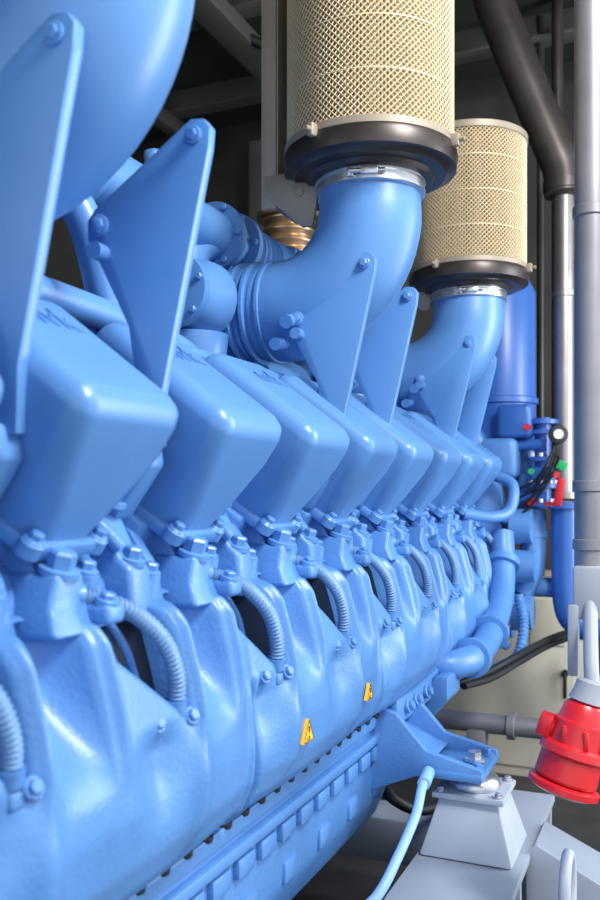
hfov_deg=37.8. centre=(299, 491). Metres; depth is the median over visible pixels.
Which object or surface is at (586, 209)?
conduit pipe
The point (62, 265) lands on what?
wall
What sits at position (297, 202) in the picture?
support post
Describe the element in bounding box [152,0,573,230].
beams
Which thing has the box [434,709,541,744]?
pipe
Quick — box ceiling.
[141,0,573,142]
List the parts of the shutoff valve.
red handle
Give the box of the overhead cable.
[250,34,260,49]
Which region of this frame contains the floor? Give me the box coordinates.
[292,773,599,899]
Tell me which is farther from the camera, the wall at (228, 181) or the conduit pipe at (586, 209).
the wall at (228, 181)
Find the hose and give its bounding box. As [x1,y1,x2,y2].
[366,766,434,899]
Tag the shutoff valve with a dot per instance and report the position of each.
(543, 476)
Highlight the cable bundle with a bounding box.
[383,630,567,815]
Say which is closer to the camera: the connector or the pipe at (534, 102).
the connector
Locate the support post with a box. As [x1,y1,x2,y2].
[261,0,317,227]
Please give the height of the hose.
0.473 m
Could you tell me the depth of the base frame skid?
1.65 m
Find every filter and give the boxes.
[283,0,465,193]
[409,118,535,295]
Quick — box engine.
[0,0,551,899]
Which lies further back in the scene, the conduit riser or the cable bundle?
the conduit riser
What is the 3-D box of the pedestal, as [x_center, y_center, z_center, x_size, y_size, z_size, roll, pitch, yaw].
[0.338,0.593,1.696,0.173,0.185,0.173,0,0,23]
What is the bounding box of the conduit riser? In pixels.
[537,0,562,576]
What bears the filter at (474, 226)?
attached to the engine
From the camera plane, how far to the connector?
1.38 m
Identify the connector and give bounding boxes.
[528,565,599,803]
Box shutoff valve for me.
[516,417,567,512]
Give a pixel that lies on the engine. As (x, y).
(256, 534)
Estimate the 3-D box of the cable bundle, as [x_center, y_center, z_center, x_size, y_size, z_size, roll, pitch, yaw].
[0.559,0.571,2.334,0.120,0.283,1.192,0,0,40]
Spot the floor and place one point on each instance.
(344, 876)
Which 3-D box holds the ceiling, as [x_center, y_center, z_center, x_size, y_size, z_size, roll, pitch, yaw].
[-0.033,-1.750,1.431,4.200,0.100,6.200,0,0,23]
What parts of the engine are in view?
mount arm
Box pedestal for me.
[420,749,526,868]
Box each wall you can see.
[44,216,84,290]
[130,62,599,675]
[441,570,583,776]
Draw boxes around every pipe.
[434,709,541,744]
[472,0,573,498]
[549,501,599,641]
[572,0,599,565]
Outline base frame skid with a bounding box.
[337,790,599,899]

